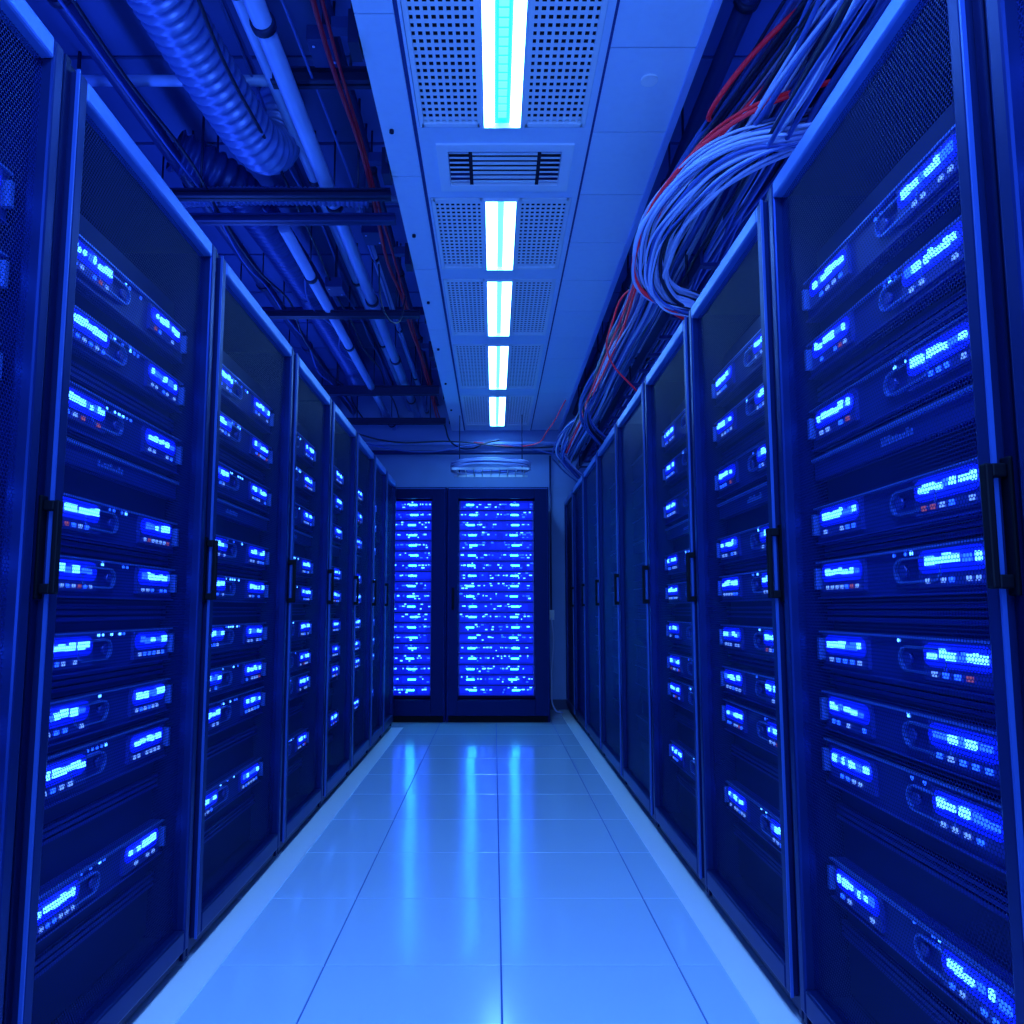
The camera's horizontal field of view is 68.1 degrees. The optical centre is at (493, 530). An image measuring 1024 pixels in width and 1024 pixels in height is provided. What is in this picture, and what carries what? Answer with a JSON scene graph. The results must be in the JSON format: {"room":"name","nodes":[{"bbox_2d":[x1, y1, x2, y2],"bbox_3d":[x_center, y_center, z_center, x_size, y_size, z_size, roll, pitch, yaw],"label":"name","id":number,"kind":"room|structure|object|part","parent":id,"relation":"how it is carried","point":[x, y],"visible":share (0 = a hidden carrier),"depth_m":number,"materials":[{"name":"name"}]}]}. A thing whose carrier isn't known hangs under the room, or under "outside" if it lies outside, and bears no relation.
{"room":"server room","nodes":[
{"label":"server room","id":0,"kind":"room"},
{"bbox_2d":[162,131,322,384],"bbox_3d":[-1.620,-1.741,3.843,0.055,0.422,8.280,0,-6,0],"label":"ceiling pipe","id":1,"kind":"object","parent":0,"point":[163,158],"depth_m":4.84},
{"bbox_2d":[25,0,787,386],"bbox_3d":[-0.050,-2.133,2.637,4.600,0.106,11.000,0,-6,0],"label":"ceiling","id":2,"kind":"structure","parent":0,"point":[116,23],"depth_m":3.69,"materials":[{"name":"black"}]},
{"bbox_2d":[77,51,81,69],"bbox_3d":[-1.750,-1.848,3.181,0.100,0.348,0.140,0,-6,0],"label":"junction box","id":3,"kind":"object","parent":2,"relation":"attached to","point":[79,57],"visible":0.13,"depth_m":3.19,"materials":[{"name":"metal"}]},
{"bbox_2d":[83,75,268,86],"bbox_3d":[-1.335,-1.880,3.164,1.730,0.044,0.044,0,-6,0],"label":"ceiling pipe","id":4,"kind":"object","parent":2,"relation":"attached to","point":[93,80],"visible":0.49,"depth_m":3.15,"materials":[{"name":"metal"}]},
{"bbox_2d":[47,0,355,413],"bbox_3d":[-1.480,-1.798,3.849,0.088,0.308,8.280,0,-6,0],"label":"ceiling pipe","id":5,"kind":"object","parent":2,"relation":"hanging from","point":[143,122],"depth_m":3.34,"materials":[{"name":"metal"}]},
{"bbox_2d":[126,0,303,175],"bbox_3d":[-1.126,-1.895,2.193,0.284,0.484,2.781,-1,-6,5],"label":"flexible duct","id":6,"kind":"object","parent":2,"relation":"attached to","point":[178,29],"visible":0.87,"depth_m":2.85,"materials":[{"name":"blue metal"}]},
{"bbox_2d":[58,0,426,417],"bbox_3d":[-1.211,-1.666,3.695,1.114,0.375,8.002,0,-6,0],"label":"pipes","id":7,"kind":"object","parent":2,"relation":"hanging from","point":[61,2],"visible":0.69,"depth_m":3.14,"materials":[{"name":"blue plastic"}]},
{"bbox_2d":[166,130,368,384],"bbox_3d":[-1.252,-1.552,5.276,0.419,0.306,3.648,0,-6,3],"label":"flexible duct","id":8,"kind":"object","parent":2,"relation":"attached to","point":[219,170],"visible":0.61,"depth_m":4.04,"materials":[{"name":"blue metal"}]},
{"bbox_2d":[181,186,368,207],"bbox_3d":[-1.175,-1.591,3.618,1.160,0.108,0.142,0,-6,2],"label":"ceiling beam","id":9,"kind":"structure","parent":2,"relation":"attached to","point":[185,204],"depth_m":3.59,"materials":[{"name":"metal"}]},
{"bbox_2d":[170,98,390,201],"bbox_3d":[-1.335,-1.749,3.467,1.730,0.484,0.050,0,-6,0],"label":"ceiling beam","id":10,"kind":"structure","parent":2,"relation":"hanging from","point":[199,194],"depth_m":3.44,"materials":[{"name":"metal"}]},
{"bbox_2d":[189,123,395,225],"bbox_3d":[-1.335,-1.720,3.645,1.730,0.504,0.050,0,-6,0],"label":"ceiling beam","id":11,"kind":"structure","parent":2,"relation":"hanging from","point":[202,219],"depth_m":3.61,"materials":[{"name":"metal"}]},
{"bbox_2d":[270,1,371,88],"bbox_3d":[-0.660,-1.877,2.917,0.380,0.344,0.050,0,-6,0],"label":"ceiling beam","id":12,"kind":"structure","parent":2,"relation":"attached to","point":[356,77],"depth_m":2.90,"materials":[{"name":"metal"}]},
{"bbox_2d":[232,0,411,410],"bbox_3d":[-0.880,-1.813,3.851,0.065,0.276,8.280,0,-6,0],"label":"ceiling pipe","id":13,"kind":"object","parent":2,"relation":"hanging from","point":[239,5],"depth_m":3.38,"materials":[{"name":"metal"}]},
{"bbox_2d":[306,16,341,67],"bbox_3d":[-0.620,-1.899,2.784,0.100,0.328,0.140,0,-6,0],"label":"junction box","id":14,"kind":"object","parent":2,"relation":"attached to","point":[313,38],"visible":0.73,"depth_m":2.74,"materials":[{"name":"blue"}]},
{"bbox_2d":[243,0,421,417],"bbox_3d":[-0.780,-1.744,3.843,0.085,0.416,8.280,0,-6,0],"label":"ceiling pipe","id":15,"kind":"object","parent":2,"relation":"hanging from","point":[262,22],"depth_m":3.17,"materials":[{"name":"metal"}]},
{"bbox_2d":[325,244,345,295],"bbox_3d":[-0.950,-1.652,4.568,0.100,0.448,0.140,0,-6,0],"label":"junction box","id":16,"kind":"object","parent":2,"relation":"attached to","point":[336,286],"visible":0.85,"depth_m":4.51,"materials":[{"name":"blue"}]},
{"bbox_2d":[278,206,396,430],"bbox_3d":[-1.050,-1.497,5.879,0.075,0.482,4.180,0,-6,0],"label":"ceiling pipe","id":17,"kind":"object","parent":2,"relation":"hanging from","point":[310,276],"depth_m":4.67,"materials":[{"name":"metal"}]},
{"bbox_2d":[264,241,419,318],"bbox_3d":[-1.335,-1.597,4.818,1.730,0.504,0.050,0,-6,0],"label":"ceiling beam","id":18,"kind":"structure","parent":2,"relation":"hanging from","point":[272,314],"depth_m":4.79,"materials":[{"name":"metal"}]},
{"bbox_2d":[261,307,424,314],"bbox_3d":[-1.335,-1.623,5.600,1.730,0.059,0.059,0,-6,0],"label":"ceiling pipe","id":19,"kind":"object","parent":2,"relation":"attached to","point":[421,309],"visible":0.02,"depth_m":5.57,"materials":[{"name":"metal"}]},
{"bbox_2d":[361,204,383,244],"bbox_3d":[-0.640,-1.734,4.023,0.100,0.398,0.140,0,-6,0],"label":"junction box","id":20,"kind":"object","parent":2,"relation":"attached to","point":[370,234],"visible":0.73,"depth_m":3.97,"materials":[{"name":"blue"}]},
{"bbox_2d":[310,0,439,417],"bbox_3d":[-0.565,-1.544,3.682,0.062,0.056,8.001,0,-6,0],"label":"hanging cable","id":21,"kind":"object","parent":2,"relation":"hanging from","point":[354,124],"visible":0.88,"depth_m":3.09,"materials":[{"name":"red plastic"}]},
{"bbox_2d":[319,0,438,405],"bbox_3d":[-0.600,-1.842,3.854,0.050,0.219,8.280,0,-6,0],"label":"ceiling pipe","id":22,"kind":"object","parent":2,"relation":"hanging from","point":[330,12],"depth_m":3.78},
{"bbox_2d":[321,337,438,395],"bbox_3d":[-1.335,-1.414,6.509,1.730,0.514,0.050,0,-6,0],"label":"ceiling beam","id":23,"kind":"structure","parent":2,"relation":"hanging from","point":[332,390],"depth_m":6.48,"materials":[{"name":"metal"}]},
{"bbox_2d":[369,195,397,202],"bbox_3d":[-1.335,-1.800,4.111,1.730,0.036,0.036,0,-6,0],"label":"ceiling pipe","id":24,"kind":"object","parent":2,"relation":"attached to","point":[394,199],"visible":0.02,"depth_m":4.10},
{"bbox_2d":[354,206,428,413],"bbox_3d":[-0.700,-1.579,5.938,0.045,0.306,4.080,0,-6,0],"label":"ceiling pipe","id":25,"kind":"object","parent":2,"relation":"hanging from","point":[373,247],"depth_m":5.45,"materials":[{"name":"metal"}]},
{"bbox_2d":[347,396,445,424],"bbox_3d":[-1.335,-1.305,7.402,1.730,0.544,0.050,0,-6,0],"label":"ceiling beam","id":26,"kind":"structure","parent":2,"relation":"hanging from","point":[354,421],"depth_m":7.37,"materials":[{"name":"metal"}]},
{"bbox_2d":[450,385,530,476],"bbox_3d":[-0.030,-1.063,7.301,0.785,1.040,0.599,0,-6,0],"label":"cable coil","id":27,"kind":"object","parent":2,"relation":"hanging from","point":[456,465],"visible":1,"depth_m":7.05,"materials":[{"name":"blue"}]},
{"bbox_2d":[351,0,722,431],"bbox_3d":[0.122,-1.710,3.840,1.156,0.496,8.280,0,-6,0],"label":"ceiling","id":28,"kind":"structure","parent":2,"relation":"hanging from","point":[650,53],"depth_m":3.19,"materials":[{"name":"tile"}]},
{"bbox_2d":[331,9,362,61],"bbox_3d":[-0.492,-1.654,2.532,0.095,0.120,0.090,0,-6,0],"label":"mounting bracket","id":29,"kind":"object","parent":28,"relation":"attached to","point":[340,25],"visible":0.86,"depth_m":2.51,"materials":[{"name":"blue metal"}]},
{"bbox_2d":[368,147,392,184],"bbox_3d":[-0.492,-1.576,3.278,0.095,0.120,0.090,0,-6,0],"label":"mounting bracket","id":30,"kind":"object","parent":28,"relation":"attached to","point":[374,158],"visible":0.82,"depth_m":3.26,"materials":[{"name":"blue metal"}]},
{"bbox_2d":[394,243,412,271],"bbox_3d":[-0.492,-1.487,4.123,0.095,0.120,0.090,0,-6,0],"label":"mounting bracket","id":31,"kind":"object","parent":28,"relation":"attached to","point":[399,251],"visible":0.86,"depth_m":4.10,"materials":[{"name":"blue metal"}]},
{"bbox_2d":[421,341,433,360],"bbox_3d":[-0.492,-1.330,5.615,0.095,0.120,0.090,0,-6,0],"label":"mounting bracket","id":32,"kind":"object","parent":28,"relation":"attached to","point":[424,346],"visible":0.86,"depth_m":5.59,"materials":[{"name":"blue metal"}]},
{"bbox_2d":[359,264,586,454],"bbox_3d":[-0.832,-1.042,6.145,2.154,0.373,3.652,-3,-7,25],"label":"hanging cable","id":33,"kind":"object","parent":28,"relation":"hanging from","point":[488,443],"visible":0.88,"depth_m":7.31,"materials":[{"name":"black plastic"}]},
{"bbox_2d":[461,395,533,425],"bbox_3d":[0.033,-1.142,7.174,0.639,0.040,1.066,0,-6,0],"label":"ceiling vent","id":34,"kind":"object","parent":28,"relation":"in","point":[475,407],"visible":0.98,"depth_m":7.18,"materials":[{"name":"blue"}]},
{"bbox_2d":[489,395,506,425],"bbox_3d":[0.032,-1.143,7.174,0.156,0.057,1.066,0,-6,0],"label":"ceiling light","id":35,"kind":"object","parent":28,"relation":"attached to","point":[497,403],"visible":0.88,"depth_m":7.12,"materials":[{"name":"white plastic"}]},
{"bbox_2d":[453,344,543,388],"bbox_3d":[0.033,-1.277,5.891,0.639,0.040,1.066,0,-6,0],"label":"ceiling vent","id":36,"kind":"object","parent":28,"relation":"in","point":[471,359],"visible":0.98,"depth_m":5.83,"materials":[{"name":"blue"}]},
{"bbox_2d":[487,344,509,389],"bbox_3d":[0.032,-1.278,5.891,0.156,0.057,1.066,0,-6,0],"label":"ceiling light","id":37,"kind":"object","parent":28,"relation":"attached to","point":[498,354],"visible":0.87,"depth_m":5.84,"materials":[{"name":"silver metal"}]},
{"bbox_2d":[486,279,512,336],"bbox_3d":[0.032,-1.399,4.742,0.156,0.057,0.876,0,-6,0],"label":"ceiling light","id":38,"kind":"object","parent":28,"relation":"attached to","point":[499,292],"visible":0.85,"depth_m":4.69,"materials":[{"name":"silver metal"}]},
{"bbox_2d":[444,279,555,335],"bbox_3d":[0.033,-1.398,4.742,0.639,0.040,0.876,0,-6,0],"label":"ceiling vent","id":39,"kind":"object","parent":28,"relation":"in","point":[466,298],"visible":0.99,"depth_m":4.68,"materials":[{"name":"blue"}]},
{"bbox_2d":[431,198,570,268],"bbox_3d":[0.033,-1.495,3.817,0.639,0.040,0.716,0,-6,0],"label":"ceiling panel","id":40,"kind":"object","parent":28,"relation":"in","point":[459,222],"visible":0.98,"depth_m":3.78,"materials":[{"name":"blue"}]},
{"bbox_2d":[484,198,517,270],"bbox_3d":[0.032,-1.496,3.817,0.156,0.057,0.716,0,-6,0],"label":"ceiling light","id":41,"kind":"object","parent":28,"relation":"attached to","point":[500,214],"visible":0.87,"depth_m":3.77,"materials":[{"name":"white plastic"}]},
{"bbox_2d":[401,0,607,126],"bbox_3d":[0.033,-1.647,2.373,0.639,0.040,1.151,0,-6,0],"label":"ceiling panel","id":42,"kind":"object","parent":28,"relation":"in","point":[443,36],"visible":1,"depth_m":2.60,"materials":[{"name":"blue"}]},
{"bbox_2d":[479,0,529,128],"bbox_3d":[0.032,-1.647,2.373,0.156,0.057,1.151,0,-6,0],"label":"ceiling light","id":43,"kind":"object","parent":28,"relation":"attached to","point":[503,23],"visible":1,"depth_m":2.59,"materials":[{"name":"white plastic"}]},
{"bbox_2d":[436,143,574,191],"bbox_3d":[0.045,-1.565,3.221,0.560,0.063,0.340,0,-6,0],"label":"ceiling vent","id":44,"kind":"object","parent":28,"relation":"in","point":[465,158],"visible":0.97,"depth_m":3.22,"materials":[{"name":"silver metal"}]},
{"bbox_2d":[576,0,890,470],"bbox_3d":[1.110,-1.383,4.851,0.532,0.924,6.161,0,-6,0],"label":"cable tray","id":45,"kind":"object","parent":2,"relation":"hanging from","point":[811,74],"visible":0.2,"depth_m":2.57,"materials":[{"name":"blue"}]},
{"bbox_2d":[474,8,830,452],"bbox_3d":[0.677,-1.075,4.500,0.760,0.735,6.285,1,-6,-9],"label":"cable","id":46,"kind":"object","parent":45,"relation":"on","point":[737,117],"visible":0.61,"depth_m":2.61,"materials":[{"name":"red plastic"}]},
{"bbox_2d":[558,0,866,463],"bbox_3d":[0.809,-1.279,4.466,0.694,0.709,6.484,1,-6,-6],"label":"cable bundle","id":47,"kind":"object","parent":45,"relation":"on","point":[642,312],"visible":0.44,"depth_m":2.86,"materials":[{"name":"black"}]},
{"bbox_2d":[573,0,877,459],"bbox_3d":[0.914,-1.151,4.538,0.416,0.340,6.310,0,-6,-3],"label":"cable bundle","id":48,"kind":"object","parent":45,"relation":"on","point":[782,76],"visible":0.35,"depth_m":2.56,"materials":[{"name":"blue"}]},
{"bbox_2d":[700,0,884,270],"bbox_3d":[1.044,-1.454,2.210,0.354,0.417,2.435,1,-6,-6],"label":"cable bundle","id":49,"kind":"object","parent":45,"relation":"in","point":[879,3],"visible":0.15,"depth_m":2.28,"materials":[{"name":"blue"}]},
{"bbox_2d":[124,710,805,1023],"bbox_3d":[-0.050,1.295,2.277,4.400,0.100,10.800,0,-6,0],"label":"floor","id":50,"kind":"structure","parent":0,"point":[477,872],"depth_m":2.50,"materials":[{"name":"blue"}]},
{"bbox_2d":[0,0,63,1023],"bbox_3d":[-1.367,0.043,1.031,1.066,2.130,0.794,0,-6,0],"label":"rack","id":51,"kind":"object","parent":50,"relation":"on","point":[31,60],"visible":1,"depth_m":1.41,"materials":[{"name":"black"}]},
{"bbox_3d":[-0.878,0.016,1.034,0.001,1.949,0.682,0,-6,0],"label":"door","id":52,"kind":"part","parent":51,"relation":"part of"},
{"bbox_2d":[2,53,215,1023],"bbox_3d":[-1.367,0.128,1.842,1.066,2.130,0.824,0,-6,0],"label":"rack","id":53,"kind":"object","parent":50,"relation":"on","point":[99,910],"visible":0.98,"depth_m":1.82,"materials":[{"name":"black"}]},
{"bbox_3d":[-0.854,0.032,1.452,0.040,0.200,0.022,0,-6,0],"label":"door handle","id":54,"kind":"part","parent":53,"relation":"part of","materials":[{"name":"black"}]},
{"bbox_2d":[185,249,293,956],"bbox_3d":[-1.367,0.219,2.707,1.066,2.130,0.904,0,-6,0],"label":"rack","id":55,"kind":"object","parent":50,"relation":"on","point":[237,815],"visible":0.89,"depth_m":2.76,"materials":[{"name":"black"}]},
{"bbox_3d":[-0.854,0.119,2.277,0.040,0.200,0.022,0,-6,0],"label":"door handle","id":56,"kind":"part","parent":55,"relation":"part of","materials":[{"name":"black"}]},
{"bbox_3d":[-0.878,0.192,2.710,0.001,1.949,0.792,0,-6,0],"label":"door","id":57,"kind":"part","parent":55,"relation":"part of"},
{"bbox_2d":[133,727,402,1023],"bbox_3d":[-0.825,1.312,2.929,0.100,0.003,7.100,0,-6,0],"label":"trim","id":58,"kind":"structure","parent":50,"relation":"on","point":[178,994],"depth_m":2.50,"materials":[{"name":"white"}]},
{"bbox_2d":[277,353,331,853],"bbox_3d":[-1.367,0.306,3.537,1.066,2.130,0.754,0,-6,0],"label":"rack","id":59,"kind":"object","parent":50,"relation":"on","point":[307,578],"visible":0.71,"depth_m":3.70,"materials":[{"name":"blue"}]},
{"bbox_3d":[-0.854,0.214,3.182,0.040,0.200,0.022,0,-6,0],"label":"door handle","id":60,"kind":"part","parent":59,"relation":"part of","materials":[{"name":"black"}]},
{"bbox_3d":[-0.878,0.279,3.540,0.001,1.949,0.642,0,-6,0],"label":"door","id":61,"kind":"part","parent":59,"relation":"part of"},
{"bbox_2d":[320,401,356,805],"bbox_3d":[-1.367,0.384,4.278,1.066,2.130,0.724,0,-6,0],"label":"rack","id":62,"kind":"object","parent":50,"relation":"on","point":[341,546],"visible":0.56,"depth_m":4.50,"materials":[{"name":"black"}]},
{"bbox_3d":[-0.854,0.293,3.938,0.040,0.200,0.022,0,-6,0],"label":"door handle","id":63,"kind":"part","parent":62,"relation":"part of","materials":[{"name":"black"}]},
{"bbox_3d":[-0.886,0.374,4.279,0.028,2.110,0.724,0,-6,0],"label":"post frame","id":64,"kind":"part","parent":62,"relation":"part of","materials":[{"name":"blue"}]},
{"bbox_3d":[-0.878,0.357,4.281,0.001,1.949,0.612,0,-6,0],"label":"door","id":65,"kind":"part","parent":62,"relation":"part of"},
{"bbox_2d":[348,433,373,773],"bbox_3d":[-1.367,0.459,4.989,1.066,2.130,0.694,0,-6,0],"label":"rack","id":66,"kind":"object","parent":50,"relation":"on","point":[364,499],"visible":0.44,"depth_m":5.21,"materials":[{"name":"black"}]},
{"bbox_3d":[-0.854,0.369,4.664,0.040,0.200,0.022,0,-6,0],"label":"door handle","id":67,"kind":"part","parent":66,"relation":"part of","materials":[{"name":"black"}]},
{"bbox_3d":[-0.886,0.449,4.990,0.028,2.110,0.694,0,-6,0],"label":"post frame","id":68,"kind":"part","parent":66,"relation":"part of","materials":[{"name":"blue"}]},
{"bbox_3d":[-0.878,0.432,4.992,0.001,1.949,0.582,0,-6,0],"label":"door","id":69,"kind":"part","parent":66,"relation":"part of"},
{"bbox_2d":[368,456,386,749],"bbox_3d":[-1.367,0.528,5.646,1.066,2.130,0.614,0,-6,0],"label":"rack","id":70,"kind":"object","parent":50,"relation":"on","point":[380,473],"visible":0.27,"depth_m":5.85,"materials":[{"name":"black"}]},
{"bbox_3d":[-0.854,0.443,5.360,0.040,0.200,0.022,0,-6,0],"label":"door handle","id":71,"kind":"part","parent":70,"relation":"part of","materials":[{"name":"black"}]},
{"bbox_3d":[-0.878,0.501,5.649,0.001,1.949,0.502,0,-6,0],"label":"door","id":72,"kind":"part","parent":70,"relation":"part of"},
{"bbox_2d":[381,471,395,735],"bbox_3d":[-1.367,0.592,6.252,1.066,2.130,0.594,0,-6,0],"label":"rack","id":73,"kind":"object","parent":50,"relation":"on","point":[388,681],"visible":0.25,"depth_m":6.44,"materials":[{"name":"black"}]},
{"bbox_3d":[-0.854,0.507,5.977,0.040,0.200,0.022,0,-6,0],"label":"door handle","id":74,"kind":"part","parent":73,"relation":"part of","materials":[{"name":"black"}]},
{"bbox_3d":[-0.878,0.564,6.255,0.001,1.949,0.482,0,-6,0],"label":"door","id":75,"kind":"part","parent":73,"relation":"part of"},
{"bbox_2d":[393,487,446,721],"bbox_3d":[-0.898,0.698,7.259,0.924,2.130,0.895,0,-6,0],"label":"tall cabinet","id":76,"kind":"object","parent":50,"relation":"on","point":[420,617],"visible":0.45,"depth_m":6.93,"materials":[{"name":"blue"}]},
{"bbox_2d":[446,487,549,721],"bbox_3d":[0.037,0.698,7.259,0.934,2.130,0.895,0,-6,0],"label":"tall cabinet","id":77,"kind":"object","parent":50,"relation":"on","point":[498,638],"visible":1,"depth_m":6.93,"materials":[{"name":"blue"}]},
{"bbox_2d":[564,491,576,718],"bbox_3d":[1.237,0.704,7.316,1.066,2.130,0.794,0,-6,0],"label":"rack","id":78,"kind":"object","parent":50,"relation":"on","point":[568,504],"visible":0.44,"depth_m":7.56,"materials":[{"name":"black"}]},
{"bbox_3d":[0.748,0.676,7.319,0.001,1.949,0.682,0,-6,0],"label":"door","id":79,"kind":"part","parent":78,"relation":"part of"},
{"bbox_2d":[552,416,614,481],"bbox_3d":[0.757,-0.699,6.723,0.487,0.506,1.269,0,-6,0],"label":"cable bundle","id":80,"kind":"object","parent":78,"relation":"on","point":[569,467],"visible":0.61,"depth_m":6.76,"materials":[{"name":"blue"}]},
{"bbox_2d":[572,474,587,732],"bbox_3d":[1.237,0.617,6.496,1.066,2.130,0.844,0,-6,0],"label":"rack","id":81,"kind":"object","parent":50,"relation":"on","point":[577,492],"visible":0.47,"depth_m":6.70,"materials":[{"name":"blue"}]},
{"bbox_3d":[0.748,0.590,6.499,0.001,1.949,0.732,0,-6,0],"label":"door","id":82,"kind":"part","parent":81,"relation":"part of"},
{"bbox_3d":[0.724,0.520,6.096,0.040,0.200,0.022,0,-6,0],"label":"door handle","id":83,"kind":"part","parent":81,"relation":"part of","materials":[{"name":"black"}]},
{"bbox_2d":[583,453,603,754],"bbox_3d":[1.237,0.529,5.656,1.066,2.130,0.834,0,-6,0],"label":"rack","id":84,"kind":"object","parent":50,"relation":"on","point":[590,475],"visible":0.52,"depth_m":5.81,"materials":[{"name":"blue"}]},
{"bbox_3d":[0.748,0.502,5.659,0.001,1.949,0.722,0,-6,0],"label":"door","id":85,"kind":"part","parent":84,"relation":"part of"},
{"bbox_3d":[0.724,0.432,5.261,0.040,0.200,0.022,0,-6,0],"label":"door handle","id":86,"kind":"part","parent":84,"relation":"part of","materials":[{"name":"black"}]},
{"bbox_2d":[579,353,654,446],"bbox_3d":[0.793,-0.833,5.210,0.417,0.432,1.480,0,-6,0],"label":"cable bundle","id":87,"kind":"object","parent":84,"relation":"on","point":[588,427],"visible":0.49,"depth_m":5.24,"materials":[{"name":"blue"}]},
{"bbox_2d":[597,424,624,782],"bbox_3d":[1.237,0.441,4.820,1.066,2.130,0.834,0,-6,0],"label":"rack","id":88,"kind":"object","parent":50,"relation":"on","point":[609,596],"visible":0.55,"depth_m":4.99,"materials":[{"name":"blue"}]},
{"bbox_3d":[0.748,0.414,4.823,0.001,1.949,0.722,0,-6,0],"label":"door","id":89,"kind":"part","parent":88,"relation":"part of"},
{"bbox_3d":[0.756,0.431,4.821,0.028,2.110,0.834,0,-6,0],"label":"post frame","id":90,"kind":"part","parent":88,"relation":"part of","materials":[{"name":"blue"}]},
{"bbox_3d":[0.724,0.344,4.425,0.040,0.200,0.022,0,-6,0],"label":"door handle","id":91,"kind":"part","parent":88,"relation":"part of","materials":[{"name":"black"}]},
{"bbox_2d":[617,382,656,824],"bbox_3d":[1.237,0.353,3.985,1.066,2.130,0.834,0,-6,0],"label":"rack","id":92,"kind":"object","parent":50,"relation":"on","point":[636,703],"visible":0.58,"depth_m":4.10,"materials":[{"name":"blue"}]},
{"bbox_3d":[0.748,0.326,3.988,0.001,1.949,0.722,0,-6,0],"label":"door","id":93,"kind":"part","parent":92,"relation":"part of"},
{"bbox_3d":[0.756,0.344,3.986,0.028,2.110,0.834,0,-6,0],"label":"post frame","id":94,"kind":"part","parent":92,"relation":"part of","materials":[{"name":"blue"}]},
{"bbox_3d":[0.724,0.257,3.590,0.040,0.200,0.022,0,-6,0],"label":"door handle","id":95,"kind":"part","parent":92,"relation":"part of","materials":[{"name":"black"}]},
{"bbox_2d":[645,316,707,892],"bbox_3d":[1.237,0.266,3.155,1.066,2.130,0.824,0,-6,0],"label":"rack","id":96,"kind":"object","parent":50,"relation":"on","point":[676,734],"visible":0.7,"depth_m":3.30,"materials":[{"name":"blue"}]},
{"bbox_3d":[0.748,0.239,3.157,0.001,1.949,0.712,0,-6,0],"label":"door","id":97,"kind":"part","parent":96,"relation":"part of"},
{"bbox_3d":[0.724,0.170,2.764,0.040,0.200,0.022,0,-6,0],"label":"door handle","id":98,"kind":"part","parent":96,"relation":"part of","materials":[{"name":"black"}]},
{"bbox_2d":[631,107,812,316],"bbox_3d":[0.933,-1.106,2.653,0.647,0.478,1.223,2,-6,-20],"label":"cable bundle","id":99,"kind":"object","parent":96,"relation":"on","point":[734,150],"visible":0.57,"depth_m":2.63,"materials":[{"name":"blue"}]},
{"bbox_2d":[559,710,800,1023],"bbox_3d":[0.695,1.369,3.476,0.100,0.003,8.200,0,-6,0],"label":"trim","id":100,"kind":"structure","parent":50,"relation":"on","point":[766,1004],"depth_m":2.53,"materials":[{"name":"white"}]},
{"bbox_2d":[689,192,803,1018],"bbox_3d":[1.237,0.180,2.334,1.066,2.130,0.814,0,-6,0],"label":"rack","id":101,"kind":"object","parent":50,"relation":"on","point":[748,828],"visible":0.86,"depth_m":2.39,"materials":[{"name":"blue"}]},
{"bbox_3d":[0.748,0.153,2.337,0.001,1.949,0.702,0,-6,0],"label":"door","id":102,"kind":"part","parent":101,"relation":"part of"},
{"bbox_3d":[0.724,0.084,1.949,0.040,0.200,0.022,0,-6,0],"label":"door handle","id":103,"kind":"part","parent":101,"relation":"part of","materials":[{"name":"black"}]},
{"bbox_2d":[768,0,1023,1023],"bbox_3d":[1.237,0.092,1.494,1.066,2.130,0.864,0,-6,0],"label":"rack","id":104,"kind":"object","parent":50,"relation":"on","point":[902,518],"visible":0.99,"depth_m":1.47,"materials":[{"name":"blue"}]},
{"bbox_3d":[0.724,-0.007,1.084,0.040,0.200,0.022,0,-6,0],"label":"door handle","id":105,"kind":"part","parent":104,"relation":"part of","materials":[{"name":"black"}]},
{"bbox_2d":[985,0,1023,529],"bbox_3d":[1.237,0.004,0.658,1.066,2.130,0.804,0,-6,0],"label":"rack","id":106,"kind":"object","parent":50,"relation":"on","point":[1004,18],"visible":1,"depth_m":1.07,"materials":[{"name":"blue"}]},
{"bbox_3d":[0.748,-0.024,0.661,0.001,1.949,0.692,0,-6,0],"label":"door","id":107,"kind":"part","parent":106,"relation":"part of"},
{"bbox_2d":[330,387,618,698],"bbox_3d":[-0.050,0.149,7.878,4.600,3.350,0.100,0,-6,0],"label":"wall","id":108,"kind":"structure","parent":0,"point":[406,470],"depth_m":7.92,"materials":[{"name":"paint"}]},
{"bbox_2d":[365,442,597,444],"bbox_3d":[-0.050,-0.904,7.857,4.300,0.036,0.036,0,-6,0],"label":"conduit","id":109,"kind":"object","parent":108,"relation":"attached to","point":[374,443],"visible":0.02,"depth_m":7.84,"materials":[{"name":"metal"}]},
{"bbox_2d":[371,450,596,454],"bbox_3d":[-0.050,-0.806,7.827,4.300,0.044,0.044,0,-6,0],"label":"conduit","id":110,"kind":"object","parent":108,"relation":"attached to","point":[376,452],"visible":0.32,"depth_m":7.81,"materials":[{"name":"blue"}]},
{"bbox_2d":[549,456,553,619],"bbox_3d":[0.585,0.068,7.818,0.060,1.700,0.035,0,-6,0],"label":"conduit","id":111,"kind":"object","parent":108,"relation":"attached to","point":[551,612],"visible":0.88,"depth_m":7.79,"materials":[{"name":"silver metal"}]},
{"bbox_2d":[551,618,562,712],"bbox_3d":[0.591,1.327,7.502,0.085,0.914,0.332,1,-6,-12],"label":"power cable","id":112,"kind":"object","parent":111,"relation":"attached to","point":[551,618],"visible":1,"depth_m":7.55,"materials":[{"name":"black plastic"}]},
{"bbox_2d":[550,699,569,709],"bbox_3d":[-0.050,1.759,7.651,4.400,0.100,0.015,0,-6,0],"label":"baseboard","id":113,"kind":"structure","parent":108,"relation":"attached to","point":[559,704],"depth_m":7.64,"materials":[{"name":"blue metal"}]},
{"bbox_2d":[573,0,760,415],"bbox_3d":[0.860,-1.788,3.848,0.088,0.328,8.280,0,-6,0],"label":"ceiling pipe","id":114,"kind":"object","parent":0,"point":[742,11],"depth_m":2.98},
{"bbox_2d":[621,87,825,411],"bbox_3d":[1.350,-1.780,3.847,0.100,0.344,8.280,0,-6,0],"label":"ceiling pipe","id":115,"kind":"object","parent":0,"point":[763,187],"depth_m":3.81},
{"bbox_2d":[756,0,801,81],"bbox_3d":[1.020,-1.752,3.844,0.070,0.399,8.280,0,-6,0],"label":"ceiling pipe","id":116,"kind":"object","parent":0,"point":[799,1],"depth_m":2.71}
]}

